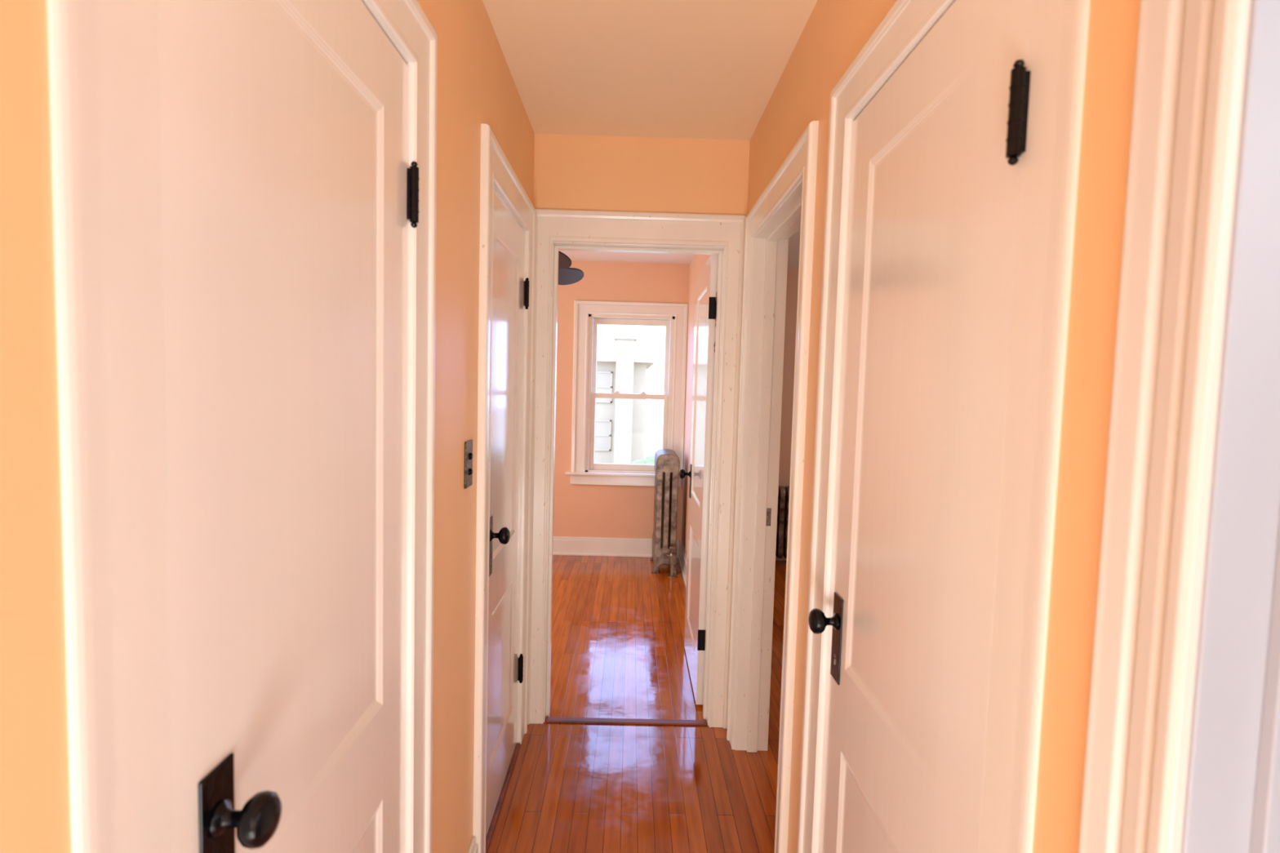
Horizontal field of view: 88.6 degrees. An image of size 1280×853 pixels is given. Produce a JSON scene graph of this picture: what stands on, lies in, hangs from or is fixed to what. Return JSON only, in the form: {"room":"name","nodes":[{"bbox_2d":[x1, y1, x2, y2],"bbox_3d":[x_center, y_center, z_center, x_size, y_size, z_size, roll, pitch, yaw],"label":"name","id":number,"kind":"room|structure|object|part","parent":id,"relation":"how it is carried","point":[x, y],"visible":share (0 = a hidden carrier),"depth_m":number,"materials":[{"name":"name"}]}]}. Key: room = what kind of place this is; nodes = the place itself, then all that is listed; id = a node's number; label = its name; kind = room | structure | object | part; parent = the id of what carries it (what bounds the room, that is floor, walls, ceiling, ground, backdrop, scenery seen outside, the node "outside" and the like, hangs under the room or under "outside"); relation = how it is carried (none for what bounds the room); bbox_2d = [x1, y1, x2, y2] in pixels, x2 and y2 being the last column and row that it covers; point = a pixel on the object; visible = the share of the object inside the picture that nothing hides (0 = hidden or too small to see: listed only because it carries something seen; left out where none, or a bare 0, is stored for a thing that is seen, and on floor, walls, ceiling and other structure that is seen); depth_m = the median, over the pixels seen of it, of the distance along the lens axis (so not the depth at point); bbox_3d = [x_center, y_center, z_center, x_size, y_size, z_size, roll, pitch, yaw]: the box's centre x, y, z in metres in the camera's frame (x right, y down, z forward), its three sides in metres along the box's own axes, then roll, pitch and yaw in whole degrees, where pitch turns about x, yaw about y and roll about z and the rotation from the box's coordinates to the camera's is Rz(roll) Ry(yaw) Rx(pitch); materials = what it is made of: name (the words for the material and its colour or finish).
{"room":"home hallway","nodes":[
{"label":"home hallway","id":0,"kind":"room"},
{"bbox_2d":[0,0,534,852],"bbox_3d":[-0.487,0.193,0.307,0.120,2.430,4.800,2,4,-1],"label":"wall","id":1,"kind":"structure","parent":0,"point":[476,85],"depth_m":0.48,"materials":[{"name":"orange paint"}]},
{"bbox_2d":[47,0,437,852],"bbox_3d":[-0.487,0.312,0.924,0.142,2.113,0.848,2,4,-1],"label":"door frame","id":2,"kind":"structure","parent":1,"relation":"attached to","point":[103,54],"depth_m":0.54,"materials":[{"name":"white paint"}]},
{"bbox_2d":[155,0,419,852],"bbox_3d":[-0.426,0.367,0.932,0.097,1.989,0.642,2,4,-1],"label":"door","id":3,"kind":"structure","parent":1,"relation":"in","point":[289,192],"depth_m":0.79,"materials":[{"name":"white paint"}]},
{"bbox_2d":[464,440,472,488],"bbox_3d":[-0.436,0.096,1.683,0.013,0.120,0.067,2,4,-1],"label":"light switch","id":4,"kind":"object","parent":1,"relation":"attached to","point":[468,444],"visible":1,"depth_m":1.67,"materials":[{"name":"metal"}]},
{"bbox_2d":[467,837,478,852],"bbox_3d":[-0.459,1.250,1.639,0.028,0.152,0.442,2,4,-1],"label":"baseboard","id":5,"kind":"structure","parent":1,"relation":"attached to","point":[473,848],"depth_m":1.83,"materials":[{"name":"white paint"}]},
{"bbox_2d":[485,742,519,852],"bbox_3d":[-0.526,1.277,2.291,0.112,0.012,0.616,2,4,-1],"label":"trim","id":6,"kind":"structure","parent":1,"relation":"attached to","point":[491,828],"depth_m":2.25,"materials":[{"name":"brown wood"}]},
{"bbox_2d":[472,123,536,852],"bbox_3d":[-0.502,0.227,2.224,0.142,2.117,0.848,2,4,-1],"label":"door frame","id":7,"kind":"structure","parent":1,"relation":"attached to","point":[497,172],"depth_m":1.87,"materials":[{"name":"white paint"}]},
{"bbox_2d":[485,187,529,837],"bbox_3d":[-0.443,0.276,2.233,0.097,1.989,0.630,2,4,-1],"label":"door","id":8,"kind":"structure","parent":1,"relation":"in","point":[510,295],"depth_m":2.23,"materials":[{"name":"white paint"}]},
{"bbox_2d":[487,555,786,852],"bbox_3d":[0.291,1.389,1.761,6.140,0.100,7.770,2,4,-1],"label":"floor","id":9,"kind":"structure","parent":0,"point":[572,788],"depth_m":2.61,"materials":[{"name":"brown wood"}]},
{"bbox_2d":[545,716,706,725],"bbox_3d":[-0.058,1.259,2.801,0.689,0.008,0.038,2,4,-1],"label":"trim","id":10,"kind":"structure","parent":9,"relation":"on","point":[548,719],"depth_m":2.79,"materials":[{"name":"brown wood"}]},
{"bbox_2d":[649,448,679,577],"bbox_3d":[0.200,0.659,5.152,0.210,0.923,0.513,2,4,-1],"label":"radiator","id":11,"kind":"object","parent":9,"relation":"on","point":[667,463],"visible":1,"depth_m":5.00,"materials":[{"name":"silver metal"}]},
{"bbox_2d":[775,485,789,558],"bbox_3d":[1.155,0.809,5.356,0.633,0.648,0.182,2,4,-1],"label":"radiator","id":12,"kind":"object","parent":9,"relation":"on","point":[783,492],"visible":0.18,"depth_m":5.29,"materials":[{"name":"silver metal"}]},
{"bbox_2d":[533,133,750,216],"bbox_3d":[-1.174,0.017,2.759,3.166,2.430,0.130,2,4,-1],"label":"wall","id":13,"kind":"structure","parent":0,"point":[571,171],"depth_m":2.64,"materials":[{"name":"orange paint"}]},
{"bbox_2d":[527,208,746,728],"bbox_3d":[-0.030,0.197,2.772,0.857,2.132,0.153,2,4,-1],"label":"door frame","id":14,"kind":"structure","parent":13,"relation":"attached to","point":[723,236],"depth_m":2.70,"materials":[{"name":"white paint"}]},
{"bbox_2d":[679,254,718,704],"bbox_3d":[0.291,0.234,3.195,0.159,1.989,0.695,2,4,-1],"label":"door","id":15,"kind":"structure","parent":13,"relation":"in","point":[706,284],"depth_m":3.01,"materials":[{"name":"white paint"}]},
{"bbox_2d":[482,0,817,267],"bbox_3d":[0.359,-1.136,1.615,6.140,0.100,7.800,2,4,-1],"label":"ceiling","id":16,"kind":"structure","parent":0,"point":[708,69],"depth_m":2.03,"materials":[{"name":"paint"}]},
{"bbox_2d":[558,250,583,284],"bbox_3d":[-0.972,-1.091,4.033,1.215,0.370,1.255,2,4,-1],"label":"ceiling fan","id":17,"kind":"object","parent":16,"relation":"hanging from","point":[567,275],"visible":0.09,"depth_m":4.29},
{"bbox_3d":[-0.627,-0.959,3.808,0.555,0.016,0.230,4,-15,37],"label":"fan blade","id":18,"kind":"part","parent":17,"relation":"part of","materials":[{"name":"brown wood"}]},
{"bbox_3d":[-0.618,-0.987,4.250,0.555,0.016,0.230,-1,-16,-35],"label":"fan blade","id":19,"kind":"part","parent":17,"relation":"part of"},
{"bbox_2d":[553,261,798,552],"bbox_3d":[0.271,-0.120,5.512,6.120,2.430,0.150,2,4,-1],"label":"wall","id":20,"kind":"structure","parent":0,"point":[580,510],"depth_m":5.43,"materials":[{"name":"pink paint"}]},
{"bbox_2d":[552,536,679,558],"bbox_3d":[-1.185,0.985,5.477,3.026,0.152,0.028,2,4,-1],"label":"baseboard","id":21,"kind":"structure","parent":20,"relation":"attached to","point":[571,546],"depth_m":5.49,"materials":[{"name":"white paint"}]},
{"bbox_2d":[564,300,688,486],"bbox_3d":[-0.112,-0.268,5.473,0.975,1.510,0.200,2,4,-1],"label":"window","id":22,"kind":"structure","parent":20,"relation":"attached to","point":[673,316],"depth_m":5.42,"materials":[{"name":"white paint"}]},
{"bbox_3d":[-0.093,0.047,5.493,0.642,0.642,0.034,2,4,-1],"label":"sash","id":23,"kind":"part","parent":22,"relation":"part of","materials":[{"name":"white paint"}]},
{"bbox_3d":[-0.085,-0.266,5.499,0.710,1.305,0.150,2,4,-1],"label":"frame","id":24,"kind":"part","parent":22,"relation":"part of","materials":[{"name":"white paint"}]},
{"bbox_3d":[-0.077,-0.567,5.497,0.642,0.656,0.034,2,4,-1],"label":"sash","id":25,"kind":"part","parent":22,"relation":"part of","materials":[{"name":"white paint"}]},
{"bbox_2d":[775,555,786,560],"bbox_3d":[1.838,1.064,5.517,2.724,0.152,0.028,2,4,-1],"label":"baseboard","id":26,"kind":"structure","parent":20,"relation":"attached to","point":[783,558],"depth_m":5.50,"materials":[{"name":"white paint"}]},
{"bbox_2d":[680,253,710,559],"bbox_3d":[0.390,-0.029,4.142,0.006,2.430,2.599,2,4,-1],"label":"wall","id":27,"kind":"structure","parent":0,"point":[698,262],"depth_m":5.06,"materials":[{"name":"pink paint"}]},
{"bbox_2d":[678,540,687,587],"bbox_3d":[0.348,1.108,4.199,0.028,0.152,2.569,2,4,-1],"label":"baseboard","id":28,"kind":"structure","parent":27,"relation":"attached to","point":[682,559],"depth_m":5.08,"materials":[{"name":"white paint"}]},
{"bbox_2d":[746,0,1140,852],"bbox_3d":[0.486,0.131,1.683,0.130,2.430,7.530,2,4,-1],"label":"wall","id":29,"kind":"structure","parent":0,"point":[835,32],"depth_m":0.66,"materials":[{"name":"orange paint"}]},
{"bbox_2d":[726,120,818,852],"bbox_3d":[0.465,0.261,2.167,0.153,2.107,0.934,2,4,-1],"label":"door frame","id":30,"kind":"structure","parent":29,"relation":"attached to","point":[786,206],"depth_m":2.50,"materials":[{"name":"white paint"}]},
{"bbox_3d":[0.493,0.352,2.547,0.030,0.070,0.002,2,4,-1],"label":"strike plate","id":31,"kind":"part","parent":30,"relation":"part of","materials":[{"name":"grey metal"}]},
{"bbox_2d":[808,0,1031,852],"bbox_3d":[0.407,0.378,1.116,0.097,1.989,0.640,2,4,-1],"label":"door","id":32,"kind":"structure","parent":29,"relation":"in","point":[936,153],"depth_m":1.00,"materials":[{"name":"white paint"}]},
{"bbox_2d":[796,0,1089,852],"bbox_3d":[0.477,0.329,1.121,0.152,2.107,0.834,2,4,-1],"label":"door frame","id":33,"kind":"structure","parent":29,"relation":"attached to","point":[1058,35],"depth_m":0.75,"materials":[{"name":"white paint"}]},
{"bbox_2d":[1078,0,1279,852],"bbox_3d":[0.490,0.389,0.151,0.148,2.112,0.958,2,4,-1],"label":"door frame","id":34,"kind":"structure","parent":29,"relation":"attached to","point":[1183,750],"depth_m":0.51,"materials":[{"name":"white paint"}]},
{"label":"outside","id":35,"kind":"structure","parent":0,"visible":0},
{"bbox_2d":[644,410,663,459],"bbox_3d":[-0.443,0.319,33.051,40.000,0.100,54.070,2,4,-1],"label":"building","id":36,"kind":"structure","parent":35,"point":[653,442],"depth_m":32.82,"materials":[{"name":"white"}]},
{"bbox_2d":[591,331,654,463],"bbox_3d":[-3.117,-0.962,20.221,6.850,3.950,8.050,2,4,-1],"label":"neighbor house","id":37,"kind":"structure","parent":36,"relation":"on","point":[624,359],"depth_m":16.95,"materials":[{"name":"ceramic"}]},
{"bbox_2d":[631,456,654,464],"bbox_3d":[0.890,1.060,14.610,2.568,0.908,1.043,2,4,-1],"label":"hedge","id":38,"kind":"object","parent":36,"relation":"on","point":[649,460],"visible":0.04,"depth_m":14.49,"materials":[{"name":"green plant"}]}
]}

